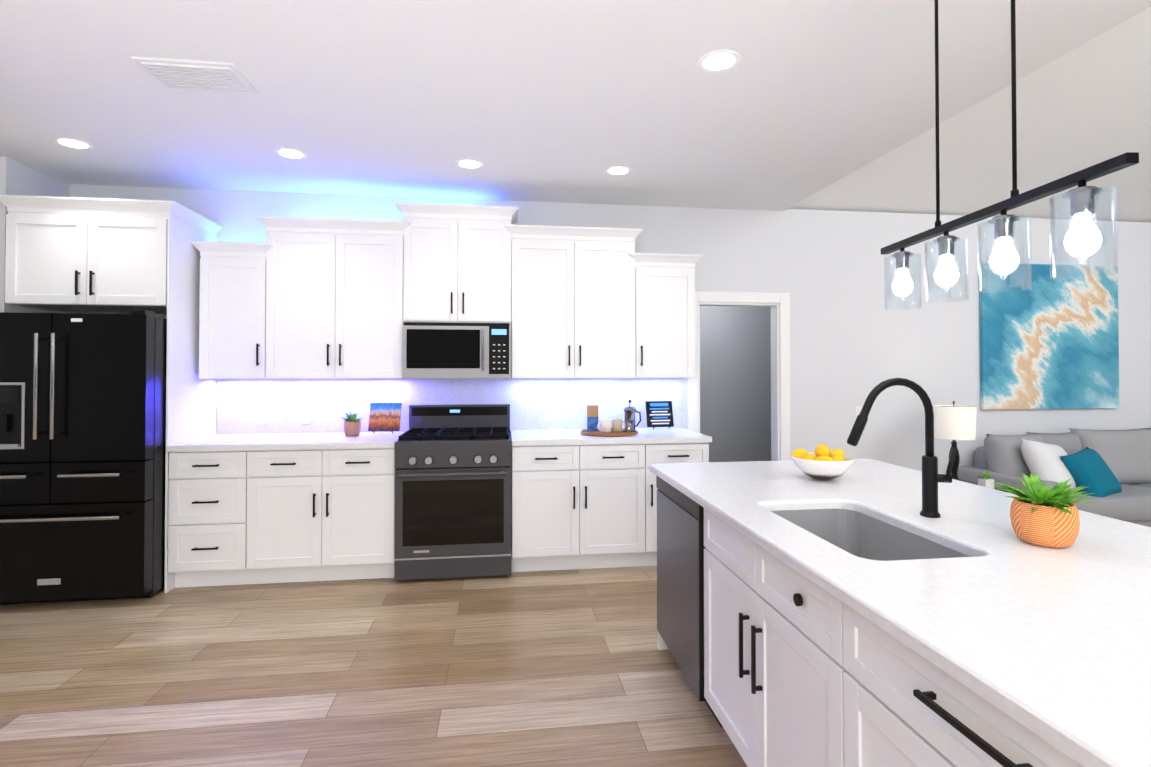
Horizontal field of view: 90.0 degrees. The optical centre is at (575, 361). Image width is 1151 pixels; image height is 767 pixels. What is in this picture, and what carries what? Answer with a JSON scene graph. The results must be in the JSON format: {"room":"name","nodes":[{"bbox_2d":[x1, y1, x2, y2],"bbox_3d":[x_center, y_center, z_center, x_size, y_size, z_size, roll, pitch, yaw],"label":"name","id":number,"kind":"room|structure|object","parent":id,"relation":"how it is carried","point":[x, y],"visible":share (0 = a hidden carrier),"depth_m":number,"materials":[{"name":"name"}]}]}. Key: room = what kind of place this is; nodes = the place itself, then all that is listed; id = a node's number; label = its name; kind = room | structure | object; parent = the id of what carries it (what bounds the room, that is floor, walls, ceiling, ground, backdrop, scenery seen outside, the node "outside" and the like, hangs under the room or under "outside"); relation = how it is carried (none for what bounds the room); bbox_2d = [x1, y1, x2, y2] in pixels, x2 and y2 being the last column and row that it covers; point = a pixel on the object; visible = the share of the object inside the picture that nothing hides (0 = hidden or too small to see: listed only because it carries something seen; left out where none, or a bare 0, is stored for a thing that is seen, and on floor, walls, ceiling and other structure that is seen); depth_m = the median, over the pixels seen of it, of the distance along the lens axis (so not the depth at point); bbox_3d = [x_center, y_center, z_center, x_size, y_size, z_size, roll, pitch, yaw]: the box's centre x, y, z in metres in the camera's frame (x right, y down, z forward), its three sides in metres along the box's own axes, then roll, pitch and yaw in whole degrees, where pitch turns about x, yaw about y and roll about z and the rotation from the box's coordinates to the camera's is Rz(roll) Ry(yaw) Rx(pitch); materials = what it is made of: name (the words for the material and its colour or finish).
{"room":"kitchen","nodes":[
{"label":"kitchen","id":0,"kind":"room"},
{"bbox_2d":[0,566,746,766],"bbox_3d":[0.582,1.430,1.186,13.440,0.050,9.580,0,-1,-7],"label":"floor","id":1,"kind":"structure","parent":0,"point":[567,668],"depth_m":2.58,"materials":[{"name":"brown wood"}]},
{"bbox_2d":[0,310,166,604],"bbox_3d":[-3.050,0.565,3.673,0.969,1.731,0.866,0,-1,-7],"label":"fridge","id":2,"kind":"object","parent":1,"relation":"on","point":[82,447],"visible":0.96,"depth_m":3.33,"materials":[{"name":"black metal"}]},
{"bbox_2d":[168,450,257,587],"bbox_3d":[-2.314,1.000,3.911,0.515,0.875,0.627,0,-1,-7],"label":"base cabinet","id":3,"kind":"object","parent":1,"relation":"on","point":[213,502],"depth_m":3.61,"materials":[{"name":"white wood"}]},
{"bbox_2d":[258,450,394,583],"bbox_3d":[-1.666,1.001,3.996,0.909,0.875,0.627,0,-1,-7],"label":"base cabinet","id":4,"kind":"object","parent":1,"relation":"on","point":[279,480],"depth_m":3.70,"materials":[{"name":"white wood"}]},
{"bbox_2d":[166,430,406,453],"bbox_3d":[-1.891,0.545,3.961,1.365,0.037,0.649,0,-1,-7],"label":"countertop","id":5,"kind":"structure","parent":4,"relation":"on","point":[336,440],"depth_m":3.73,"materials":[{"name":"white stone"}]},
{"bbox_2d":[341,412,363,436],"bbox_3d":[-1.578,0.438,4.068,0.155,0.177,0.152,0,-1,-7],"label":"potted plant","id":6,"kind":"object","parent":5,"relation":"on","point":[352,425],"visible":1,"depth_m":4.03,"materials":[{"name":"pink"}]},
{"bbox_2d":[368,403,401,433],"bbox_3d":[-1.384,0.413,4.193,0.230,0.221,0.182,0,-1,-7],"label":"picture","id":7,"kind":"object","parent":5,"relation":"on","point":[384,416],"visible":1,"depth_m":4.16,"materials":[{"name":"multicoloured"}]},
{"bbox_2d":[394,404,510,579],"bbox_3d":[-0.833,0.881,4.042,0.748,1.113,0.702,0,-1,-7],"label":"range","id":8,"kind":"object","parent":1,"relation":"on","point":[452,465],"visible":1,"depth_m":3.77,"materials":[{"name":"black metal"}]},
{"bbox_2d":[511,442,657,571],"bbox_3d":[0.017,1.004,4.217,0.974,0.875,0.627,0,-1,-7],"label":"base cabinet","id":9,"kind":"object","parent":1,"relation":"on","point":[573,507],"depth_m":3.92,"materials":[{"name":"white wood"}]},
{"bbox_2d":[510,426,711,445],"bbox_3d":[0.222,0.548,4.238,1.385,0.037,0.649,0,-1,-7],"label":"countertop","id":10,"kind":"structure","parent":9,"relation":"on","point":[645,435],"depth_m":3.98,"materials":[{"name":"white stone"}]},
{"bbox_2d":[581,400,640,436],"bbox_3d":[0.263,0.406,4.223,0.451,0.244,0.420,0,-1,-7],"label":"tray","id":11,"kind":"object","parent":10,"relation":"on","point":[605,429],"visible":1,"depth_m":4.21,"materials":[{"name":"brown wood"}]},
{"bbox_2d":[645,401,673,429],"bbox_3d":[0.651,0.419,4.501,0.219,0.216,0.179,0,-1,-7],"label":"board","id":12,"kind":"object","parent":10,"relation":"on","point":[659,413],"visible":1,"depth_m":4.47,"materials":[{"name":"black"}]},
{"bbox_2d":[658,442,708,462],"bbox_3d":[0.639,1.005,4.298,0.517,0.875,0.627,0,-1,-7],"label":"base cabinet","id":13,"kind":"object","parent":1,"relation":"on","point":[668,452],"depth_m":4.00,"materials":[{"name":"white wood"}]},
{"bbox_2d":[650,470,1097,766],"bbox_3d":[1.089,0.967,1.203,0.982,0.875,3.470,0,-1,-7],"label":"kitchen island","id":14,"kind":"object","parent":1,"relation":"on","point":[794,674],"depth_m":1.58,"materials":[{"name":"white"}]},
{"bbox_2d":[656,475,722,726],"bbox_3d":[0.716,0.987,2.566,0.559,0.870,0.621,0,-1,-7],"label":"dishwasher","id":15,"kind":"object","parent":14,"relation":"in","point":[680,520],"depth_m":2.44,"materials":[{"name":"black metal"}]},
{"bbox_2d":[650,460,1150,766],"bbox_3d":[1.194,0.548,1.236,1.198,0.109,3.500,0,-1,-7],"label":"island countertop","id":16,"kind":"structure","parent":14,"relation":"on","point":[1061,637],"depth_m":1.25,"materials":[{"name":"white stone"}]},
{"bbox_2d":[791,444,854,479],"bbox_3d":[1.069,0.433,2.492,0.256,0.149,0.256,0,-1,-7],"label":"fruit bowl","id":17,"kind":"object","parent":16,"relation":"on","point":[821,462],"visible":1,"depth_m":2.43,"materials":[{"name":"ceramic"}]},
{"bbox_2d":[771,509,969,560],"bbox_3d":[0.863,0.651,1.769,0.415,0.226,0.685,0,-1,-7],"label":"sink","id":18,"kind":"object","parent":16,"relation":"in","point":[862,533],"depth_m":2.01,"materials":[{"name":"silver metal"}]},
{"bbox_2d":[847,378,957,517],"bbox_3d":[1.045,0.277,1.853,0.359,0.448,0.064,0,-1,-7],"label":"faucet","id":19,"kind":"object","parent":16,"relation":"on","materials":[{"name":"black metal"}]},
{"bbox_2d":[993,473,1095,547],"bbox_3d":[1.291,0.403,1.571,0.229,0.188,0.228,0,-1,-7],"label":"succulent pot","id":20,"kind":"object","parent":16,"relation":"on","point":[1041,515],"visible":1,"depth_m":1.53,"materials":[{"name":"orange ceramic"}]},
{"bbox_2d":[960,479,1005,491],"bbox_3d":[2.884,1.194,4.405,0.480,0.500,0.480,0,-1,-7],"label":"side table","id":21,"kind":"object","parent":1,"relation":"on","point":[977,484],"visible":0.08,"depth_m":4.45,"materials":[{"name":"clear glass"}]},
{"bbox_2d":[932,401,976,480],"bbox_3d":[2.904,0.623,4.415,0.290,0.640,0.290,0,-1,-7],"label":"table lamp","id":22,"kind":"object","parent":21,"relation":"on","point":[953,423],"visible":0.77,"depth_m":4.32,"materials":[{"name":"black"}]},
{"bbox_2d":[977,471,993,488],"bbox_3d":[3.064,0.879,4.280,0.104,0.124,0.105,0,-1,-7],"label":"potted plant","id":23,"kind":"object","parent":21,"relation":"on","point":[986,481],"visible":1,"depth_m":4.27,"materials":[{"name":"white"}]},
{"bbox_2d":[957,428,1150,526],"bbox_3d":[4.517,1.000,4.649,2.500,0.892,0.895,0,-1,-7],"label":"sofa","id":24,"kind":"object","parent":1,"relation":"on","point":[1111,469],"visible":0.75,"depth_m":4.47,"materials":[{"name":"grey fabric"}]},
{"bbox_2d":[0,157,1150,473],"bbox_3d":[0.586,-1.395,1.195,13.440,5.600,9.530,0,-1,-7],"label":"wall","id":25,"kind":"structure","parent":0,"point":[852,341],"depth_m":4.88,"materials":[{"name":"white paint"}]},
{"bbox_2d":[0,195,219,318],"bbox_3d":[-3.035,-0.668,3.837,0.898,0.650,0.627,0,-1,-7],"label":"upper cabinet","id":26,"kind":"object","parent":25,"relation":"attached to","point":[67,254],"depth_m":3.55,"materials":[{"name":"white wood"}]},
{"bbox_2d":[196,239,267,382],"bbox_3d":[-2.344,-0.339,4.065,0.420,0.922,0.347,0,-1,-7],"label":"upper cabinet","id":27,"kind":"object","parent":25,"relation":"attached to","point":[232,277],"depth_m":3.90,"materials":[{"name":"white wood"}]},
{"bbox_2d":[257,216,403,378],"bbox_3d":[-1.714,-0.428,4.149,0.967,1.102,0.347,0,-1,-7],"label":"upper cabinet","id":28,"kind":"object","parent":25,"relation":"attached to","point":[292,297],"depth_m":3.98,"materials":[{"name":"white wood"}]},
{"bbox_2d":[400,202,511,322],"bbox_3d":[-0.859,-0.694,4.264,0.756,0.828,0.347,0,-1,-7],"label":"upper cabinet","id":29,"kind":"object","parent":25,"relation":"attached to","point":[458,257],"depth_m":4.09,"materials":[{"name":"white wood"}]},
{"bbox_2d":[402,321,510,378],"bbox_3d":[-0.852,-0.078,4.205,0.748,0.398,0.450,0,-1,-7],"label":"microwave","id":30,"kind":"object","parent":29,"relation":"attached to","point":[437,349],"visible":1,"depth_m":4.03,"materials":[{"name":"silver metal"}]},
{"bbox_2d":[511,223,647,377],"bbox_3d":[-0.001,-0.426,4.373,0.975,1.102,0.347,0,-1,-7],"label":"upper cabinet","id":31,"kind":"object","parent":25,"relation":"attached to","point":[580,294],"depth_m":4.20,"materials":[{"name":"white wood"}]},
{"bbox_2d":[648,253,695,377],"bbox_3d":[0.650,-0.335,4.457,0.458,0.922,0.347,0,-1,-7],"label":"upper cabinet","id":32,"kind":"object","parent":25,"relation":"attached to","point":[671,277],"depth_m":4.30,"materials":[{"name":"white wood"}]},
{"bbox_2d":[688,291,789,460],"bbox_3d":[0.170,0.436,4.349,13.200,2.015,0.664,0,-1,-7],"label":"door frame","id":33,"kind":"structure","parent":25,"relation":"attached to","point":[778,304],"depth_m":4.75,"materials":[{"name":"white wood"}]},
{"bbox_2d":[979,263,1118,409],"bbox_3d":[4.186,-0.218,5.075,1.350,1.270,0.036,0,-1,-7],"label":"painting","id":34,"kind":"object","parent":25,"relation":"attached to","point":[1046,342],"visible":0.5,"depth_m":5.05,"materials":[{"name":"fabric"}]},
{"bbox_2d":[0,0,1150,222],"bbox_3d":[0.665,-2.835,0.603,13.440,3.065,8.300,0,-1,-7],"label":"ceiling","id":35,"kind":"structure","parent":0,"point":[816,104],"depth_m":2.90,"materials":[{"name":"white paint"}]},
{"bbox_2d":[53,137,92,149],"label":"recessed light","id":36,"kind":"object","parent":35,"relation":"attached to","point":[67,142],"depth_m":3.34,"materials":[{"name":"white plastic"}]},
{"bbox_2d":[131,56,257,93],"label":"air vent","id":37,"kind":"object","parent":35,"relation":"attached to","point":[195,74],"depth_m":2.53,"materials":[{"name":"white metal"}]},
{"bbox_2d":[274,148,306,158],"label":"recessed light","id":38,"kind":"object","parent":35,"relation":"attached to","point":[289,153],"depth_m":3.50,"materials":[{"name":"white plastic"}]},
{"bbox_2d":[698,50,740,72],"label":"recessed light","id":39,"kind":"object","parent":35,"relation":"attached to","point":[716,61],"depth_m":2.45,"materials":[{"name":"white plastic"}]},
{"bbox_2d":[881,0,1138,309],"bbox_3d":[1.109,-0.735,1.610,0.120,1.104,0.920,0,-1,0],"label":"pendant light","id":40,"kind":"object","parent":35,"relation":"hanging from","point":[1083,238],"visible":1,"depth_m":1.46,"materials":[{"name":"black"}]}
]}

